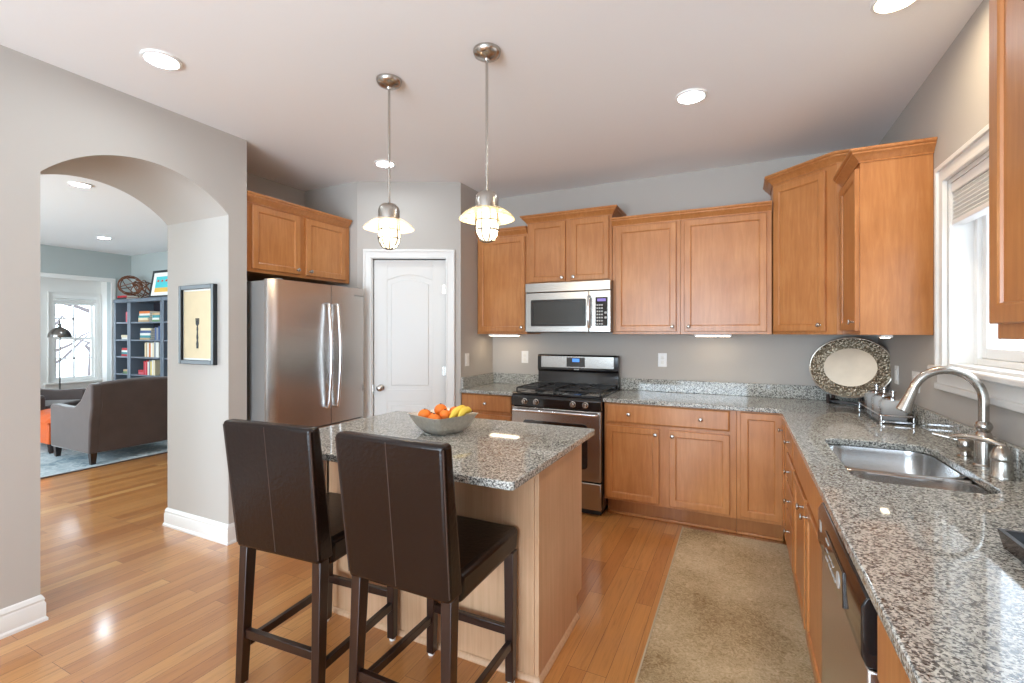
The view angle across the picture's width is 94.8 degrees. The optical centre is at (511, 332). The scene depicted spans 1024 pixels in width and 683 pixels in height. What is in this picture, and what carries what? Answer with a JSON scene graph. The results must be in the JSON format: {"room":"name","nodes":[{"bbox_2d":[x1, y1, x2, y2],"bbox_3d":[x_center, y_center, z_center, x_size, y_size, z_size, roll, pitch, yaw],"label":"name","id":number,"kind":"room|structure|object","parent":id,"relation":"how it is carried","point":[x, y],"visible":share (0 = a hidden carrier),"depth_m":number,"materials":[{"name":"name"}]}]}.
{"room":"kitchen","nodes":[
{"label":"kitchen","id":0,"kind":"room"},
{"bbox_2d":[40,277,100,388],"bbox_3d":[-7.666,0.265,6.798,0.100,2.290,2.900,0,0,26],"label":"wall","id":1,"kind":"structure","parent":0,"point":[47,284],"depth_m":7.41,"materials":[{"name":"white paint"}]},
{"bbox_2d":[43,291,102,388],"bbox_3d":[-7.179,0.118,7.728,0.160,1.544,0.778,0,0,26],"label":"window","id":2,"kind":"structure","parent":1,"relation":"in","point":[95,311],"depth_m":7.74,"materials":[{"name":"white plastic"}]},
{"bbox_2d":[54,298,95,305],"bbox_3d":[-7.161,-0.511,7.719,0.056,0.103,0.538,0,0,26],"label":"roller shade","id":3,"kind":"object","parent":2,"relation":"attached to","point":[65,301],"visible":1,"depth_m":7.70,"materials":[{"name":"white fabric"}]},
{"bbox_2d":[40,244,130,380],"bbox_3d":[-7.882,0.037,5.647,0.120,2.745,5.640,0,0,26],"label":"wall","id":4,"kind":"structure","parent":0,"point":[53,259],"depth_m":7.68,"materials":[{"name":"grey paint"}]},
{"bbox_2d":[40,272,115,379],"bbox_3d":[-7.299,0.182,6.678,0.025,2.195,2.805,0,0,26],"label":"trim","id":5,"kind":"structure","parent":4,"relation":"attached to","point":[42,274],"depth_m":7.88,"materials":[{"name":"white paint"}]},
{"bbox_2d":[101,281,106,381],"bbox_3d":[-6.897,0.265,8.033,0.200,2.290,0.107,0,0,26],"label":"wall","id":6,"kind":"structure","parent":0,"point":[103,284],"depth_m":7.99,"materials":[{"name":"white paint"}]},
{"bbox_2d":[0,45,246,608],"bbox_3d":[-3.302,0.037,1.071,0.705,2.745,5.230,0,0,26],"label":"wall","id":7,"kind":"structure","parent":0,"point":[192,174],"depth_m":2.71,"materials":[{"name":"grey paint"}]},
{"bbox_2d":[0,594,47,639],"bbox_3d":[-3.510,1.345,0.645,0.749,0.130,4.082,0,0,26],"label":"baseboard","id":8,"kind":"structure","parent":7,"relation":"attached to","point":[23,615],"depth_m":2.24,"materials":[{"name":"white paint"}]},
{"bbox_2d":[178,284,216,364],"bbox_3d":[-2.188,-0.058,3.275,0.400,0.552,0.030,0,0,26],"label":"framed picture","id":9,"kind":"object","parent":7,"relation":"attached to","point":[197,304],"visible":1,"depth_m":3.27,"materials":[{"name":"black"}]},
{"bbox_2d":[184,290,210,358],"bbox_3d":[-2.186,-0.058,3.278,0.320,0.468,0.004,0,0,26],"label":"print","id":10,"kind":"object","parent":9,"relation":"attached to","point":[197,303],"depth_m":3.28,"materials":[{"name":"paper"}]},
{"bbox_2d":[163,507,236,545],"bbox_3d":[-2.189,1.345,3.353,0.749,0.130,0.152,0,0,26],"label":"baseboard","id":11,"kind":"structure","parent":7,"relation":"attached to","point":[212,530],"depth_m":3.26,"materials":[{"name":"white paint"}]},
{"bbox_2d":[131,251,167,297],"bbox_3d":[-4.265,0.037,7.109,6.500,2.745,0.160,0,0,26],"label":"wall","id":12,"kind":"structure","parent":0,"point":[143,266],"depth_m":7.93,"materials":[{"name":"grey paint"}]},
{"bbox_2d":[247,173,304,281],"bbox_3d":[-1.926,0.037,4.594,0.090,2.745,2.310,0,0,26],"label":"wall","id":13,"kind":"structure","parent":0,"point":[257,184],"depth_m":4.16,"materials":[{"name":"grey paint"}]},
{"bbox_2d":[247,190,351,284],"bbox_3d":[-1.891,-0.712,3.846,0.624,0.554,0.985,0,0,26],"label":"upper cabinet","id":14,"kind":"object","parent":13,"relation":"attached to","point":[286,240],"visible":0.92,"depth_m":3.65,"materials":[{"name":"brown wood"}]},
{"bbox_2d":[305,182,356,287],"bbox_3d":[-1.632,0.037,4.345,0.657,2.745,0.120,0,0,26],"label":"wall","id":15,"kind":"structure","parent":0,"point":[337,200],"depth_m":4.21,"materials":[{"name":"grey paint"}]},
{"bbox_2d":[0,453,786,682],"bbox_3d":[-3.783,1.460,2.680,11.250,0.100,7.700,0,0,26],"label":"floor","id":16,"kind":"structure","parent":0,"point":[130,597],"depth_m":2.46,"materials":[{"name":"brown wood"}]},
{"bbox_2d":[47,320,71,388],"bbox_3d":[-6.751,0.608,7.031,0.280,1.605,0.280,0,0,26],"label":"floor lamp","id":17,"kind":"object","parent":16,"relation":"on","point":[59,331],"visible":0.81,"depth_m":7.01,"materials":[{"name":"silver metal"}]},
{"bbox_2d":[40,440,167,478],"bbox_3d":[-5.665,1.403,5.489,2.845,0.013,3.100,0,0,26],"label":"area rug","id":18,"kind":"object","parent":16,"relation":"on","point":[70,461],"visible":0.14,"depth_m":5.29,"materials":[{"name":"carpet"}]},
{"bbox_2d":[40,409,53,453],"bbox_3d":[-5.453,1.169,5.975,0.720,0.457,0.920,0,0,26],"label":"ottoman","id":19,"kind":"object","parent":18,"relation":"on","point":[45,415],"visible":0.13,"depth_m":5.46,"materials":[{"name":"fabric"}]},
{"bbox_2d":[40,388,85,410],"bbox_3d":[-6.537,0.951,6.324,0.930,0.893,0.900,0,0,-12],"label":"armchair","id":20,"kind":"object","parent":18,"relation":"on","point":[48,397],"visible":0.15,"depth_m":6.69,"materials":[{"name":"grey fabric"}]},
{"bbox_2d":[45,399,80,408],"bbox_3d":[-6.454,1.022,6.342,0.760,0.150,0.690,0,0,-12],"label":"seat cushion","id":21,"kind":"object","parent":20,"relation":"on","point":[48,402],"depth_m":6.53,"materials":[{"name":"grey fabric"}]},
{"bbox_2d":[51,376,167,464],"bbox_3d":[-4.610,0.951,5.525,0.930,0.893,0.900,0,0,26],"label":"armchair","id":22,"kind":"object","parent":18,"relation":"on","point":[121,413],"visible":0.81,"depth_m":5.18,"materials":[{"name":"grey fabric"}]},
{"bbox_2d":[113,299,128,379],"bbox_3d":[-6.243,0.432,7.764,0.440,1.955,0.357,0,0,26],"label":"bookcase","id":23,"kind":"object","parent":16,"relation":"on","point":[121,306],"visible":0.38,"depth_m":7.71,"materials":[{"name":"blue wood"}]},
{"bbox_3d":[-6.309,-0.561,7.755,0.280,0.030,0.200,0,0,26],"label":"book","id":24,"kind":"object","parent":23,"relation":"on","visible":0},
{"bbox_2d":[117,295,140,297],"bbox_3d":[-6.300,-0.592,7.751,0.280,0.030,0.200,0,0,26],"label":"book","id":25,"kind":"object","parent":24,"relation":"on","point":[125,295],"visible":0.82,"depth_m":7.67,"materials":[{"name":"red paper"}]},
{"bbox_2d":[117,275,142,294],"bbox_3d":[-6.286,-0.782,7.755,0.328,0.329,0.328,0,0,26],"label":"sphere","id":26,"kind":"object","parent":25,"relation":"on","point":[128,277],"visible":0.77,"depth_m":7.72,"materials":[{"name":"orange metal"}]},
{"bbox_2d":[128,297,161,377],"bbox_3d":[-5.630,0.432,7.465,0.915,1.955,0.357,0,0,26],"label":"bookcase","id":27,"kind":"object","parent":16,"relation":"on","point":[137,357],"visible":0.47,"depth_m":7.55,"materials":[{"name":"blue wood"}]},
{"bbox_2d":[130,280,150,297],"bbox_3d":[-5.972,-0.706,7.602,0.265,0.307,0.305,0,0,-21],"label":"sphere","id":28,"kind":"object","parent":27,"relation":"on","point":[134,282],"visible":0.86,"depth_m":7.55,"materials":[{"name":"orange metal"}]},
{"bbox_2d":[153,360,159,374],"bbox_3d":[-5.476,0.538,7.332,0.046,0.232,0.170,0,0,26],"label":"book","id":29,"kind":"object","parent":27,"relation":"on","point":[156,363],"visible":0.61,"depth_m":7.26,"materials":[{"name":"beige paper"}]},
{"bbox_2d":[148,270,167,297],"bbox_3d":[-5.399,-0.766,7.317,0.720,0.438,0.089,0,0,26],"label":"framed art","id":30,"kind":"object","parent":27,"relation":"on","point":[159,282],"visible":0.59,"depth_m":7.37,"materials":[{"name":"black"}]},
{"bbox_2d":[154,276,167,291],"bbox_3d":[-5.400,-0.761,7.315,0.480,0.248,0.043,0,0,26],"label":"print","id":31,"kind":"object","parent":30,"relation":"attached to","point":[161,282],"depth_m":7.35,"materials":[{"name":"multicoloured"}]},
{"bbox_2d":[161,297,167,376],"bbox_3d":[-4.913,0.432,7.115,0.670,1.955,0.357,0,0,26],"label":"bookcase","id":32,"kind":"object","parent":16,"relation":"on","point":[164,300],"visible":0.12,"depth_m":7.11,"materials":[{"name":"blue wood"}]},
{"bbox_2d":[247,278,363,492],"bbox_3d":[-1.763,0.512,3.787,0.840,1.795,0.918,0,0,26],"label":"refrigerator","id":33,"kind":"object","parent":16,"relation":"on","point":[305,340],"visible":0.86,"depth_m":3.47,"materials":[{"name":"grey"}]},
{"bbox_2d":[318,416,363,492],"bbox_3d":[-1.447,1.029,3.633,0.136,0.622,0.918,0,0,26],"label":"freezer","id":34,"kind":"object","parent":33,"relation":"in","point":[352,418],"depth_m":3.70,"materials":[{"name":"silver metal"}]},
{"bbox_2d":[223,419,397,682],"bbox_3d":[-0.821,0.875,2.015,0.449,1.070,0.562,0,0,22],"label":"bar stool","id":35,"kind":"object","parent":16,"relation":"on","point":[281,504],"visible":0.94,"depth_m":1.79,"materials":[{"name":"brown leather"}]},
{"bbox_2d":[335,431,517,682],"bbox_3d":[-0.285,0.875,1.765,0.449,1.070,0.562,0,0,26],"label":"bar stool","id":36,"kind":"object","parent":16,"relation":"on","point":[404,531],"visible":1,"depth_m":1.56,"materials":[{"name":"brown leather"}]},
{"bbox_2d":[327,444,581,682],"bbox_3d":[-0.285,0.968,2.422,1.194,0.884,0.625,0,0,26],"label":"kitchen island","id":37,"kind":"object","parent":16,"relation":"on","point":[545,511],"visible":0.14,"depth_m":2.02,"materials":[{"name":"brown wood"}]},
{"bbox_2d":[319,411,594,490],"bbox_3d":[-0.366,0.511,2.285,1.299,0.030,0.977,0,0,26],"label":"island countertop","id":38,"kind":"structure","parent":37,"relation":"on","point":[499,454],"depth_m":2.11,"materials":[{"name":"stone"}]},
{"bbox_2d":[407,407,477,434],"bbox_3d":[-0.348,0.449,2.370,0.266,0.094,0.266,0,0,45],"label":"fruit bowl","id":39,"kind":"object","parent":38,"relation":"on","point":[455,424],"visible":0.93,"depth_m":2.29,"materials":[{"name":"ceramic"}]},
{"bbox_2d":[418,408,430,417],"bbox_3d":[-0.436,0.410,2.353,0.068,0.067,0.068,0,0,5],"label":"orange","id":40,"kind":"object","parent":39,"relation":"in","point":[424,412],"visible":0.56,"depth_m":2.33,"materials":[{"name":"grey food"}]},
{"bbox_2d":[428,413,440,418],"bbox_3d":[-0.382,0.426,2.308,0.068,0.067,0.068,0,0,1],"label":"orange","id":41,"kind":"object","parent":39,"relation":"in","point":[432,416],"visible":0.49,"depth_m":2.29,"materials":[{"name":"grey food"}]},
{"bbox_2d":[434,403,446,414],"bbox_3d":[-0.368,0.396,2.430,0.066,0.065,0.066,0,0,-26],"label":"orange","id":42,"kind":"object","parent":39,"relation":"in","point":[438,408],"visible":0.67,"depth_m":2.41,"materials":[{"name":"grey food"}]},
{"bbox_2d":[439,409,449,418],"bbox_3d":[-0.334,0.409,2.357,0.058,0.058,0.058,0,0,-18],"label":"orange","id":43,"kind":"object","parent":39,"relation":"in","point":[444,414],"visible":0.66,"depth_m":2.33,"materials":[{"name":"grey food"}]},
{"bbox_2d":[449,405,465,417],"bbox_3d":[-0.266,0.393,2.353,0.035,0.061,0.137,0,0,35],"label":"banana","id":44,"kind":"object","parent":39,"relation":"in","point":[455,411],"visible":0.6,"depth_m":2.32,"materials":[{"name":"yellow food"}]},
{"bbox_2d":[457,407,472,416],"bbox_3d":[-0.234,0.395,2.358,0.035,0.051,0.106,0,0,37],"label":"banana","id":45,"kind":"object","parent":39,"relation":"in","point":[465,410],"visible":0.91,"depth_m":2.34,"materials":[{"name":"yellow food"}]},
{"bbox_2d":[462,393,512,420],"bbox_3d":[-0.100,0.968,4.311,0.515,0.884,0.631,0,0,26],"label":"base cabinet","id":46,"kind":"object","parent":16,"relation":"on","point":[494,407],"visible":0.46,"depth_m":4.04,"materials":[{"name":"brown wood"}]},
{"bbox_2d":[460,372,537,395],"bbox_3d":[-0.096,0.460,4.319,0.519,0.132,0.617,0,0,26],"label":"countertop","id":47,"kind":"structure","parent":46,"relation":"on","point":[492,383],"depth_m":4.45,"materials":[{"name":"stone"}]},
{"bbox_2d":[511,354,619,515],"bbox_3d":[0.458,0.804,3.985,0.756,1.212,0.675,0,0,26],"label":"gas range","id":48,"kind":"object","parent":16,"relation":"on","point":[570,390],"visible":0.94,"depth_m":3.78,"materials":[{"name":"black metal"}]},
{"bbox_2d":[511,402,607,511],"bbox_3d":[0.457,0.938,3.983,0.756,0.865,0.670,0,0,26],"label":"oven","id":49,"kind":"object","parent":48,"relation":"in","point":[591,415],"depth_m":3.62,"materials":[{"name":"silver metal"}]},
{"bbox_2d":[512,386,619,398],"bbox_3d":[0.473,0.495,4.016,0.756,0.020,0.607,0,0,26],"label":"cooktop","id":50,"kind":"object","parent":48,"relation":"in","point":[522,393],"depth_m":3.82,"materials":[{"name":"black metal"}]},
{"bbox_2d":[605,402,736,533],"bbox_3d":[1.239,0.968,3.659,0.915,0.884,0.631,0,0,26],"label":"base cabinet","id":51,"kind":"object","parent":16,"relation":"on","point":[678,465],"visible":0.98,"depth_m":3.40,"materials":[{"name":"brown wood"}]},
{"bbox_2d":[634,526,814,682],"bbox_3d":[0.885,1.404,1.905,0.692,0.012,3.000,0,0,26],"label":"runner rug","id":52,"kind":"object","parent":16,"relation":"on","point":[728,610],"visible":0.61,"depth_m":2.30,"materials":[{"name":"beige carpet"}]},
{"bbox_2d":[737,411,782,540],"bbox_3d":[1.785,0.968,3.408,0.285,0.884,0.602,0,0,26],"label":"base cabinet","id":53,"kind":"object","parent":16,"relation":"on","point":[759,441],"visible":0.86,"depth_m":3.15,"materials":[{"name":"brown wood"}]},
{"bbox_2d":[778,417,787,540],"bbox_3d":[1.971,0.968,2.818,0.661,0.884,0.333,0,0,26],"label":"base cabinet","id":54,"kind":"object","parent":16,"relation":"on","point":[784,448],"visible":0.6,"depth_m":2.99,"materials":[{"name":"brown wood"}]},
{"bbox_2d":[793,440,822,682],"bbox_3d":[1.488,0.968,1.827,0.661,0.884,1.006,0,0,26],"label":"base cabinet","id":55,"kind":"object","parent":16,"relation":"on","point":[807,551],"visible":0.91,"depth_m":1.89,"materials":[{"name":"brown wood"}]},
{"bbox_2d":[783,426,905,571],"bbox_3d":[1.804,0.968,2.474,0.661,0.884,0.430,0,0,26],"label":"base cabinet","id":56,"kind":"object","parent":16,"relation":"on","point":[790,468],"visible":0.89,"depth_m":2.58,"materials":[{"name":"brown wood"}]},
{"bbox_2d":[818,502,878,682],"bbox_3d":[1.119,0.971,1.100,0.623,0.878,0.604,0,0,26],"label":"dishwasher","id":57,"kind":"object","parent":16,"relation":"on","point":[849,615],"visible":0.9,"depth_m":1.16,"materials":[{"name":"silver metal"}]},
{"bbox_2d":[877,616,910,682],"bbox_3d":[0.752,0.968,0.318,0.661,0.884,1.100,0,0,26],"label":"base cabinet","id":58,"kind":"object","parent":16,"relation":"on","point":[890,669],"visible":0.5,"depth_m":0.85,"materials":[{"name":"brown wood"}]},
{"bbox_2d":[603,378,1023,682],"bbox_3d":[0.880,0.460,1.901,1.820,0.132,4.108,0,0,26],"label":"countertop","id":59,"kind":"structure","parent":58,"relation":"on","point":[934,566],"depth_m":1.21,"materials":[{"name":"stone"}]},
{"bbox_2d":[826,394,868,406],"bbox_3d":[2.331,0.392,3.260,0.160,0.205,0.216,0,0,-32],"label":"plate stand","id":60,"kind":"object","parent":59,"relation":"on","point":[832,399],"visible":0.59,"depth_m":3.28,"materials":[{"name":"black metal"}]},
{"bbox_2d":[809,337,890,397],"bbox_3d":[2.342,0.237,3.268,0.102,0.419,0.521,0,0,-32],"label":"platter","id":61,"kind":"object","parent":60,"relation":"on","point":[846,367],"visible":0.91,"depth_m":3.26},
{"bbox_2d":[857,401,915,425],"bbox_3d":[2.201,0.470,2.787,0.166,0.050,0.560,0,0,26],"label":"rack","id":62,"kind":"object","parent":59,"relation":"on","point":[872,413],"visible":0.73,"depth_m":2.58,"materials":[{"name":"silver metal"}]},
{"bbox_2d":[866,384,887,408],"bbox_3d":[2.276,0.399,2.940,0.112,0.159,0.112,0,0,26],"label":"glass canister","id":63,"kind":"object","parent":62,"relation":"in","point":[869,403],"visible":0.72,"depth_m":2.92,"materials":[{"name":"white"}]},
{"bbox_2d":[872,387,895,413],"bbox_3d":[2.199,0.399,2.783,0.112,0.159,0.112,0,0,26],"label":"glass canister","id":64,"kind":"object","parent":62,"relation":"in","point":[876,407],"visible":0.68,"depth_m":2.77,"materials":[{"name":"white"}]},
{"bbox_2d":[880,390,905,419],"bbox_3d":[2.123,0.399,2.625,0.112,0.159,0.112,0,0,26],"label":"glass canister","id":65,"kind":"object","parent":62,"relation":"in","point":[885,411],"visible":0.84,"depth_m":2.60,"materials":[{"name":"white"}]},
{"bbox_2d":[829,445,991,493],"bbox_3d":[1.496,0.632,1.835,0.406,0.213,0.736,0,0,26],"label":"sink","id":66,"kind":"object","parent":59,"relation":"in","point":[891,466],"visible":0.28,"depth_m":2.03,"materials":[{"name":"silver metal"}]},
{"bbox_2d":[896,366,993,468],"bbox_3d":[1.646,0.310,1.795,0.292,0.370,0.064,0,0,26],"label":"faucet","id":67,"kind":"object","parent":59,"relation":"on","point":[983,426],"visible":0.93,"depth_m":1.75,"materials":[{"name":"silver metal"}]},
{"bbox_2d":[932,432,973,458],"bbox_3d":[1.775,0.452,1.891,0.127,0.087,0.065,0,0,26],"label":"soap dispenser","id":68,"kind":"object","parent":59,"relation":"on","point":[966,447],"visible":0.77,"depth_m":1.86,"materials":[{"name":"silver metal"}]},
{"bbox_2d":[949,433,1015,480],"bbox_3d":[1.666,0.429,1.667,0.067,0.132,0.177,0,0,-12],"label":"lever","id":69,"kind":"object","parent":59,"relation":"on","point":[1002,460],"visible":1,"depth_m":1.60,"materials":[{"name":"silver metal"}]},
{"bbox_2d":[997,528,1023,563],"bbox_3d":[1.151,0.475,0.813,0.286,0.040,0.496,0,0,26],"label":"serving tray","id":70,"kind":"object","parent":59,"relation":"on","point":[1012,541],"visible":1,"depth_m":1.06,"materials":[{"name":"black paint"}]},
{"bbox_2d":[357,181,460,410],"bbox_3d":[-0.911,0.037,4.212,0.908,2.745,0.100,0,0,-2],"label":"wall","id":71,"kind":"structure","parent":0,"point":[430,212],"depth_m":4.17,"materials":[{"name":"grey paint"}]},
{"bbox_2d":[363,249,454,417],"bbox_3d":[-0.909,0.337,4.193,0.802,2.146,0.138,0,0,-2],"label":"door","id":72,"kind":"structure","parent":71,"relation":"in","point":[410,367],"depth_m":4.19,"materials":[{"name":"white paint"}]},
{"bbox_2d":[461,183,492,404],"bbox_3d":[-0.378,0.037,4.471,0.120,2.745,0.595,0,0,26],"label":"wall","id":73,"kind":"structure","parent":0,"point":[479,347],"depth_m":4.33,"materials":[{"name":"grey paint"}]},
{"bbox_2d":[465,353,468,365],"bbox_3d":[-0.405,0.242,4.270,0.009,0.116,0.072,0,0,26],"label":"light switch","id":74,"kind":"object","parent":73,"relation":"attached to","point":[466,354],"visible":1,"depth_m":4.26,"materials":[{"name":"white plastic"}]},
{"bbox_2d":[461,373,492,388],"bbox_3d":[-0.318,0.445,4.430,0.022,0.102,0.565,0,0,26],"label":"backsplash","id":75,"kind":"structure","parent":73,"relation":"attached to","point":[482,379],"depth_m":4.38,"materials":[{"name":"stone"}]},
{"bbox_2d":[0,0,982,255],"bbox_3d":[-3.783,-1.385,2.680,11.250,0.100,7.700,0,0,26],"label":"ceiling","id":76,"kind":"structure","parent":0,"point":[582,93],"depth_m":2.46,"materials":[{"name":"white paint"}]},
{"bbox_2d":[68,181,92,187],"bbox_3d":[-3.870,-1.329,4.224,0.170,0.012,0.170,0,0,26],"label":"recessed light","id":77,"kind":"object","parent":76,"relation":"in","point":[73,183],"visible":1,"depth_m":4.22,"materials":[{"name":"white plastic"}]},
{"bbox_2d":[140,49,182,69],"bbox_3d":[-1.706,-1.329,2.295,0.170,0.012,0.170,0,0,26],"label":"recessed light","id":78,"kind":"object","parent":76,"relation":"in","point":[158,58],"visible":1,"depth_m":2.29,"materials":[{"name":"white plastic"}]},
{"bbox_2d":[375,159,394,167],"bbox_3d":[-0.998,-1.329,3.702,0.160,0.012,0.160,0,0,26],"label":"recessed light","id":79,"kind":"object","parent":76,"relation":"in","point":[381,163],"visible":0.91,"depth_m":3.69,"materials":[{"name":"white plastic"}]},
{"bbox_2d":[376,73,401,249],"bbox_3d":[-0.649,-0.887,2.486,0.266,0.897,0.266,0,0,26],"label":"pendant light","id":80,"kind":"object","parent":76,"relation":"hanging from","point":[388,213],"visible":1,"depth_m":2.45,"materials":[{"name":"silver metal"}]},
{"bbox_2d":[380,219,396,247],"bbox_3d":[-0.649,-0.520,2.486,0.090,0.144,0.090,0,0,26],"label":"glass shade","id":81,"kind":"object","parent":80,"relation":"on","point":[388,227],"depth_m":2.45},
{"bbox_2d":[459,42,514,242],"bbox_3d":[-0.119,-0.881,2.227,0.266,0.909,0.266,0,0,26],"label":"pendant light","id":82,"kind":"object","parent":76,"relation":"hanging from","point":[486,213],"visible":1,"depth_m":2.20,"materials":[{"name":"silver metal"}]},
{"bbox_2d":[477,212,495,240],"bbox_3d":[-0.119,-0.508,2.227,0.090,0.144,0.090,0,0,26],"label":"bulb","id":83,"kind":"object","parent":82,"relation":"on","point":[486,222],"depth_m":2.19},
{"bbox_2d":[675,88,707,103],"bbox_3d":[1.009,-1.329,2.651,0.170,0.012,0.170,0,0,26],"label":"recessed light","id":84,"kind":"object","parent":76,"relation":"in","point":[693,95],"visible":1,"depth_m":2.64,"materials":[{"name":"white plastic"}]},
{"bbox_2d":[870,0,916,13],"bbox_3d":[1.533,-1.329,1.878,0.170,0.012,0.170,0,0,26],"label":"recessed light","id":85,"kind":"object","parent":76,"relation":"in","point":[877,6],"visible":1,"depth_m":1.91,"materials":[{"name":"white plastic"}]},
{"bbox_2d":[493,152,877,389],"bbox_3d":[1.257,0.037,4.071,3.410,2.745,0.120,0,0,26],"label":"wall","id":86,"kind":"structure","parent":0,"point":[784,359],"depth_m":3.94,"materials":[{"name":"grey paint"}]},
{"bbox_2d":[475,226,539,333],"bbox_3d":[-0.038,-0.469,4.435,0.517,0.959,0.352,0,0,26],"label":"upper cabinet","id":87,"kind":"object","parent":86,"relation":"attached to","point":[502,262],"visible":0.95,"depth_m":4.30,"materials":[{"name":"brown wood"}]},
{"bbox_2d":[488,334,520,335],"bbox_3d":[-0.070,0.019,4.418,0.300,0.018,0.080,0,0,26],"label":"light","id":88,"kind":"object","parent":87,"relation":"attached to","point":[488,334],"visible":1,"depth_m":4.38,"materials":[{"name":"white plastic"}]},
{"bbox_2d":[492,372,537,384],"bbox_3d":[0.034,0.445,4.586,0.519,0.102,0.022,0,0,26],"label":"backsplash","id":89,"kind":"structure","parent":86,"relation":"attached to","point":[507,378],"depth_m":4.58,"materials":[{"name":"stone"}]},
{"bbox_2d":[522,351,527,362],"bbox_3d":[0.124,0.232,4.552,0.072,0.116,0.008,0,0,26],"label":"wall outlet","id":90,"kind":"object","parent":86,"relation":"attached to","point":[524,353],"visible":1,"depth_m":4.55,"materials":[{"name":"white plastic"}]},
{"bbox_2d":[520,205,626,283],"bbox_3d":[0.535,-0.734,4.149,0.864,0.604,0.362,0,0,26],"label":"upper cabinet","id":91,"kind":"object","parent":86,"relation":"attached to","point":[569,245],"visible":0.95,"depth_m":4.01,"materials":[{"name":"brown wood"}]},
{"bbox_2d":[525,280,612,332],"bbox_3d":[0.528,-0.216,4.104,0.752,0.428,0.450,0,0,26],"label":"microwave","id":92,"kind":"object","parent":91,"relation":"attached to","point":[573,306],"visible":1,"depth_m":3.94,"materials":[{"name":"silver metal"}]},
{"bbox_2d":[611,210,680,333],"bbox_3d":[1.119,-0.463,3.870,0.530,0.946,0.352,0,0,26],"label":"upper cabinet","id":93,"kind":"object","parent":86,"relation":"attached to","point":[646,248],"visible":0.96,"depth_m":3.74,"materials":[{"name":"brown wood"}]},
{"bbox_2d":[658,353,666,366],"bbox_3d":[1.275,0.229,3.991,0.072,0.116,0.008,0,0,26],"label":"wall outlet","id":94,"kind":"object","parent":86,"relation":"attached to","point":[662,357],"visible":1,"depth_m":3.99,"materials":[{"name":"white plastic"}]},
{"bbox_2d":[680,200,771,333],"bbox_3d":[1.636,-0.463,3.618,0.618,0.946,0.352,0,0,26],"label":"upper cabinet","id":95,"kind":"object","parent":86,"relation":"attached to","point":[726,251],"visible":0.99,"depth_m":3.48,"materials":[{"name":"brown wood"}]},
{"bbox_2d":[694,334,731,336],"bbox_3d":[1.547,0.019,3.629,0.260,0.018,0.080,0,0,26],"label":"light","id":96,"kind":"object","parent":95,"relation":"attached to","point":[696,335],"visible":1,"depth_m":3.60,"materials":[{"name":"white plastic"}]},
{"bbox_2d":[621,378,874,401],"bbox_3d":[1.776,0.445,3.737,1.820,0.102,0.022,0,0,26],"label":"backsplash","id":97,"kind":"structure","parent":86,"relation":"attached to","point":[659,385],"depth_m":3.74,"materials":[{"name":"stone"}]},
{"bbox_2d":[763,141,901,334],"bbox_3d":[2.131,-0.558,3.211,0.720,1.136,0.655,0,0,26],"label":"upper cabinet","id":98,"kind":"object","parent":86,"relation":"attached to","point":[805,197],"visible":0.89,"depth_m":3.12,"materials":[{"name":"brown wood"}]},
{"bbox_2d":[878,0,1023,485],"bbox_3d":[1.089,0.037,0.053,0.170,2.745,7.250,0,0,26],"label":"wall","id":99,"kind":"structure","parent":0,"point":[951,105],"depth_m":2.18,"materials":[{"name":"grey paint"}]},
{"bbox_2d":[833,137,937,334],"bbox_3d":[2.056,-0.479,2.640,0.355,0.979,0.532,0,0,26],"label":"upper cabinet","id":100,"kind":"object","parent":99,"relation":"attached to","point":[887,191],"visible":1,"depth_m":2.45,"materials":[{"name":"brown wood"}]},
{"bbox_2d":[894,365,898,383],"bbox_3d":[2.396,0.260,2.937,0.009,0.116,0.072,0,0,26],"label":"light switch","id":101,"kind":"object","parent":99,"relation":"attached to","point":[896,368],"visible":1,"depth_m":2.93,"materials":[{"name":"white plastic"}]},
{"bbox_2d":[912,371,919,392],"bbox_3d":[2.238,0.270,2.613,0.008,0.116,0.118,0,0,26],"label":"wall outlet","id":102,"kind":"object","parent":99,"relation":"attached to","point":[914,373],"visible":0.32,"depth_m":2.61,"materials":[{"name":"white plastic"}]},
{"bbox_2d":[875,392,1023,480],"bbox_3d":[1.684,0.445,1.497,0.022,0.102,4.083,0,0,26],"label":"backsplash","id":103,"kind":"structure","parent":99,"relation":"attached to","point":[931,421],"depth_m":2.17,"materials":[{"name":"stone"}]},
{"bbox_2d":[927,124,1023,413],"bbox_3d":[1.845,-0.264,1.662,0.220,1.067,1.365,0,0,26],"label":"window","id":104,"kind":"structure","parent":99,"relation":"in","point":[964,336],"depth_m":2.16,"materials":[{"name":"white paint"}]},
{"bbox_2d":[951,157,988,224],"bbox_3d":[1.820,-0.597,1.674,0.056,0.194,1.121,0,0,26],"label":"cellular shade","id":105,"kind":"object","parent":104,"relation":"attached to","point":[971,190],"visible":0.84,"depth_m":2.01,"materials":[{"name":"fabric"}]},
{"bbox_2d":[989,0,1023,339],"bbox_3d":[1.104,-0.479,0.691,0.358,0.989,1.004,0,0,26],"label":"upper cabinet","id":106,"kind":"object","parent":99,"relation":"attached to","point":[1006,17],"visible":1,"depth_m":1.09,"materials":[{"name":"brown wood"}]},
{"label":"outside","id":107,"kind":"structure","parent":0,"visible":0},
{"bbox_2d":[56,360,87,377],"bbox_3d":[-20.256,1.860,15.442,30.050,0.100,50.000,0,0,26],"label":"ground","id":108,"kind":"structure","parent":107,"point":[81,366],"depth_m":24.02,"materials":[{"name":"white"}]},
{"bbox_2d":[56,315,89,363],"bbox_3d":[-13.093,-1.428,13.542,4.633,6.526,4.461,0,0,26],"label":"bare tree","id":109,"kind":"object","parent":108,"relation":"on","point":[62,316],"visible":0.11,"depth_m":13.44,"materials":[{"name":"grey plant"}]},
{"bbox_2d":[62,304,89,375],"bbox_3d":[-9.636,-0.703,10.761,3.450,5.078,3.641,0,0,-44],"label":"bare tree","id":110,"kind":"object","parent":108,"relation":"on","point":[84,309],"visible":0.02,"depth_m":10.88,"materials":[{"name":"grey plant"}]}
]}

